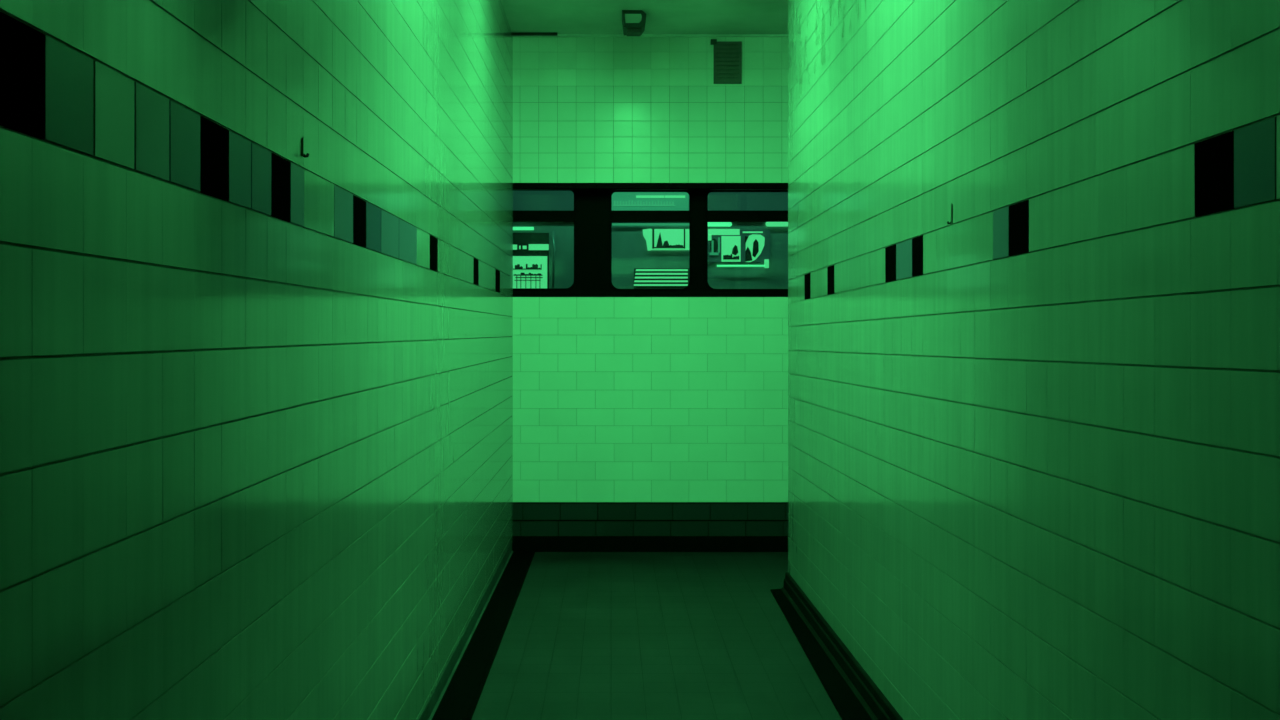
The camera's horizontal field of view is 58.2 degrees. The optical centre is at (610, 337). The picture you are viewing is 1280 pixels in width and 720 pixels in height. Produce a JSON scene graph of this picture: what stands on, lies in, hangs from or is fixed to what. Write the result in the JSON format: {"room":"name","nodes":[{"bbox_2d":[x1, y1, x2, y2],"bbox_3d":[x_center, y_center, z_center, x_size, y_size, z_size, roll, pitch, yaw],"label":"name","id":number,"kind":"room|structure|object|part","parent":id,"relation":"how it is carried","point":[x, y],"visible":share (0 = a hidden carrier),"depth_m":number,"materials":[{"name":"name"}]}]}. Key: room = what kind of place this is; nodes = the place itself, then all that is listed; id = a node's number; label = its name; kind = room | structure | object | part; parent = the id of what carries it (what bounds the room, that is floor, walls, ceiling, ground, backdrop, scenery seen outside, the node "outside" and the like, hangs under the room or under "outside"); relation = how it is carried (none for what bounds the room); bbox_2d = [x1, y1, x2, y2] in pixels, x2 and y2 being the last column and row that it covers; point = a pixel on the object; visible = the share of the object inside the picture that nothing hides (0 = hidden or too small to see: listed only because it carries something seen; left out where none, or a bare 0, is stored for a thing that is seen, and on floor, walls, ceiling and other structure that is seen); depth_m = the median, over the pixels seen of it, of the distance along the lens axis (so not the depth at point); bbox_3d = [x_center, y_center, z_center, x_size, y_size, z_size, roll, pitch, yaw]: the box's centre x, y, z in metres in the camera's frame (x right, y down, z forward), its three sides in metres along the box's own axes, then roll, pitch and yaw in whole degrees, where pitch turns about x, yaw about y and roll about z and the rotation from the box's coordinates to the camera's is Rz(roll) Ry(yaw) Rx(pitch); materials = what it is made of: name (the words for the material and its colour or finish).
{"room":"metro station","nodes":[
{"label":"metro station","id":0,"kind":"room"},
{"bbox_2d":[0,0,512,719],"bbox_3d":[-0.825,-0.437,4.161,0.107,4.248,9.222,0,0,0],"label":"wall","id":1,"kind":"structure","parent":0,"point":[256,398],"depth_m":2.49,"materials":[{"name":"white tile"}]},
{"bbox_2d":[302,137,309,157],"bbox_3d":[-0.771,-0.481,2.904,0.021,0.052,0.012,0,0,0],"label":"wall hook","id":2,"kind":"object","parent":1,"relation":"attached to","point":[303,139],"visible":1,"depth_m":2.90,"materials":[{"name":"grey paint"}]},
{"bbox_3d":[-0.777,-0.483,2.904,0.004,0.049,0.012,0,0,0],"label":"hook plate","id":3,"kind":"part","parent":2,"relation":"part of","materials":[{"name":"grey paint"}]},
{"bbox_2d":[419,541,512,719],"bbox_3d":[-0.769,1.573,4.125,0.015,0.093,9.150,0,0,0],"label":"baseboard","id":4,"kind":"structure","parent":1,"relation":"attached to","point":[433,703],"depth_m":5.91,"materials":[{"name":"tile"}]},
{"bbox_2d":[432,551,534,719],"bbox_3d":[-0.679,1.616,4.125,0.165,0.008,9.150,0,0,0],"label":"trim","id":5,"kind":"structure","parent":1,"relation":"attached to","point":[460,699],"depth_m":5.99,"materials":[{"name":"black tile"}]},
{"bbox_2d":[501,0,787,33],"bbox_3d":[1.950,-2.360,4.223,6.300,0.100,9.345,0,0,0],"label":"ceiling","id":6,"kind":"structure","parent":0,"point":[559,16],"depth_m":8.26,"materials":[{"name":"paint"}]},
{"bbox_2d":[512,32,557,35],"bbox_3d":[-0.576,-2.297,8.693,0.343,0.024,0.024,0,0,0],"label":"conduit","id":7,"kind":"object","parent":6,"relation":"attached to","point":[513,33],"visible":1,"depth_m":8.69,"materials":[{"name":"black metal"}]},
{"bbox_2d":[622,10,645,35],"bbox_3d":[0.164,-2.238,8.215,0.173,0.144,0.230,0,0,0],"label":"light","id":8,"kind":"object","parent":6,"relation":"attached to","point":[633,21],"visible":1,"depth_m":8.12,"materials":[{"name":"black metal"}]},
{"bbox_2d":[512,37,788,502],"bbox_3d":[2.168,-0.345,8.833,5.863,3.930,0.124,0,0,0],"label":"wall","id":9,"kind":"structure","parent":0,"point":[616,399],"depth_m":8.77,"materials":[{"name":"white tile"}]},
{"bbox_2d":[512,536,787,551],"bbox_3d":[2.168,1.563,8.731,5.863,0.114,0.052,0,0,0],"label":"trim","id":10,"kind":"structure","parent":9,"relation":"attached to","point":[519,543],"depth_m":8.73,"materials":[{"name":"black rubber"}]},
{"bbox_2d":[512,503,788,535],"bbox_3d":[2.168,1.438,8.764,5.863,0.365,0.022,0,0,0],"label":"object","id":11,"kind":"structure","parent":9,"relation":"attached to","point":[529,519],"depth_m":8.75,"materials":[{"name":"tile"}]},
{"bbox_2d":[513,34,787,36],"bbox_3d":[2.168,-2.303,8.758,5.863,0.015,0.033,0,0,0],"label":"trim","id":12,"kind":"structure","parent":9,"relation":"attached to","point":[559,35],"depth_m":8.74,"materials":[{"name":"paint"}]},
{"bbox_2d":[711,39,741,83],"bbox_3d":[0.877,-2.106,8.759,0.236,0.336,0.028,0,0,0],"label":"air vent","id":13,"kind":"object","parent":9,"relation":"in","point":[727,54],"visible":1,"depth_m":8.77,"materials":[{"name":"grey metal"}]},
{"bbox_2d":[471,552,841,719],"bbox_3d":[1.950,1.670,4.223,6.300,0.100,9.345,0,0,0],"label":"floor","id":14,"kind":"structure","parent":0,"point":[588,635],"depth_m":6.08,"materials":[{"name":"tile"}]},
{"bbox_2d":[788,0,1279,719],"bbox_3d":[1.210,-0.311,3.473,0.104,4.077,7.845,0,0,0],"label":"wall","id":15,"kind":"structure","parent":0,"point":[1034,433],"depth_m":3.12,"materials":[{"name":"white tile"}]},
{"bbox_2d":[770,589,871,719],"bbox_3d":[1.010,1.616,3.472,0.243,0.008,7.845,0,0,0],"label":"trim","id":16,"kind":"structure","parent":15,"relation":"attached to","point":[847,705],"depth_m":5.61,"materials":[{"name":"black tile"}]},
{"bbox_2d":[781,572,902,719],"bbox_3d":[1.137,1.563,3.472,0.051,0.114,7.845,0,0,0],"label":"baseboard","id":17,"kind":"structure","parent":15,"relation":"attached to","point":[864,688],"depth_m":5.60,"materials":[{"name":"tile"}]},
{"bbox_2d":[947,203,951,223],"bbox_3d":[1.149,-0.421,3.901,0.021,0.073,0.012,0,0,0],"label":"wall hook","id":18,"kind":"object","parent":15,"relation":"attached to","point":[948,222],"visible":1,"depth_m":3.90,"materials":[{"name":"grey paint"}]},
{"bbox_3d":[1.155,-0.423,3.901,0.004,0.069,0.012,0,0,0],"label":"hook plate","id":19,"kind":"part","parent":18,"relation":"part of","materials":[{"name":"grey paint"}]},
{"label":"outside","id":20,"kind":"structure","parent":0,"visible":0},
{"bbox_2d":[512,183,788,296],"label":"window","id":21,"kind":"structure","parent":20,"point":[564,240],"depth_m":10.55,"materials":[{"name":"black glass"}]},
{"bbox_2d":[516,276,525,287],"bbox_3d":[-0.757,-0.511,10.537,0.218,0.120,0.004,0,0,0],"label":"print","id":22,"kind":"object","parent":21,"relation":"attached to","point":[520,280],"depth_m":10.55,"materials":[{"name":"grey"}]},
{"bbox_2d":[513,264,542,280],"bbox_3d":[-0.769,-0.602,10.537,0.286,0.154,0.004,0,0,0],"label":"print","id":23,"kind":"object","parent":21,"relation":"attached to","point":[521,272],"depth_m":10.55,"materials":[{"name":"grey"}]},
{"bbox_2d":[513,256,546,287],"bbox_3d":[-0.896,-0.551,10.553,0.622,0.401,0.012,0,0,0],"label":"advertising poster","id":24,"kind":"object","parent":21,"relation":"attached to","point":[528,271],"depth_m":10.55,"materials":[{"name":"grey paper"}]},
{"bbox_3d":[-0.945,-0.659,10.592,0.746,0.617,0.030,0,0,0],"label":"door frame","id":25,"kind":"part","parent":21,"relation":"part of","materials":[{"name":"black"}]},
{"bbox_3d":[-0.528,-0.719,10.543,0.041,0.518,0.024,0,0,36],"label":"grab rail","id":26,"kind":"part","parent":21,"relation":"part of","materials":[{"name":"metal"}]},
{"bbox_2d":[636,195,684,197],"bbox_3d":[0.456,-1.297,10.557,0.452,0.023,0.004,0,0,0],"label":"light","id":27,"kind":"object","parent":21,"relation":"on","point":[637,196],"depth_m":10.56,"materials":[{"name":"grey"}]},
{"bbox_2d":[634,268,688,288],"bbox_3d":[0.463,-0.545,10.566,0.511,0.188,0.027,0,0,0],"label":"vent grille","id":28,"kind":"object","parent":21,"relation":"attached to","point":[644,278],"depth_m":10.57,"materials":[{"name":"grey"}]},
{"bbox_3d":[0.529,-0.910,10.537,0.302,0.180,0.004,0,0,0],"label":"poster frame","id":29,"kind":"part","parent":21,"relation":"part of","materials":[{"name":"grey"}]},
{"bbox_2d":[650,229,688,249],"bbox_3d":[0.537,-0.903,10.553,0.364,0.194,0.012,0,0,0],"label":"advertising poster","id":30,"kind":"object","parent":21,"relation":"attached to","point":[660,239],"depth_m":10.55,"materials":[{"name":"grey paper"}]},
{"bbox_2d":[656,234,682,246],"bbox_3d":[0.539,-0.903,10.537,0.249,0.138,0.004,0,0,0],"label":"print","id":31,"kind":"object","parent":21,"relation":"attached to","point":[662,240],"depth_m":10.55,"materials":[{"name":"grey"}]},
{"bbox_2d":[710,239,717,251],"bbox_3d":[0.945,-0.848,10.544,0.074,0.126,0.004,0,0,0],"label":"print","id":32,"kind":"object","parent":21,"relation":"attached to","point":[713,242],"depth_m":10.54,"materials":[{"name":"black"}]},
{"bbox_2d":[710,237,719,254],"bbox_3d":[0.950,-0.841,10.540,0.094,0.161,0.004,0,0,0],"label":"poster","id":33,"kind":"object","parent":21,"relation":"attached to","point":[714,241],"depth_m":10.54,"materials":[{"name":"grey"}]},
{"bbox_2d":[721,236,740,261],"bbox_3d":[1.101,-0.818,10.549,0.175,0.235,0.012,0,0,0],"label":"advertising poster","id":34,"kind":"object","parent":21,"relation":"attached to","point":[730,245],"depth_m":10.54,"materials":[{"name":"grey paper"}]},
{"bbox_2d":[723,245,738,259],"bbox_3d":[1.101,-0.786,10.533,0.147,0.134,0.004,0,0,0],"label":"print","id":35,"kind":"object","parent":21,"relation":"attached to","point":[730,252],"depth_m":10.54,"materials":[{"name":"black"}]},
{"bbox_2d":[708,229,762,240],"bbox_3d":[1.140,-0.947,10.544,0.502,0.106,0.004,0,0,0],"label":"light","id":36,"kind":"object","parent":21,"relation":"attached to","point":[713,234],"depth_m":10.54,"materials":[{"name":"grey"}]},
{"bbox_3d":[1.193,-0.659,10.508,0.452,0.020,0.020,0,0,0],"label":"grab rail","id":37,"kind":"part","parent":21,"relation":"part of","materials":[{"name":"white"}]},
{"bbox_2d":[745,236,758,261],"bbox_3d":[1.289,-0.818,10.533,0.127,0.236,0.004,0,0,0],"label":"print","id":38,"kind":"object","parent":21,"relation":"attached to","point":[751,242],"depth_m":10.54,"materials":[{"name":"black"}]},
{"bbox_2d":[746,234,764,261],"bbox_3d":[1.322,-0.823,10.544,0.175,0.255,0.004,0,0,0],"label":"advertising poster","id":39,"kind":"object","parent":21,"relation":"attached to","point":[755,243],"depth_m":10.54,"materials":[{"name":"grey paper"}]}
]}

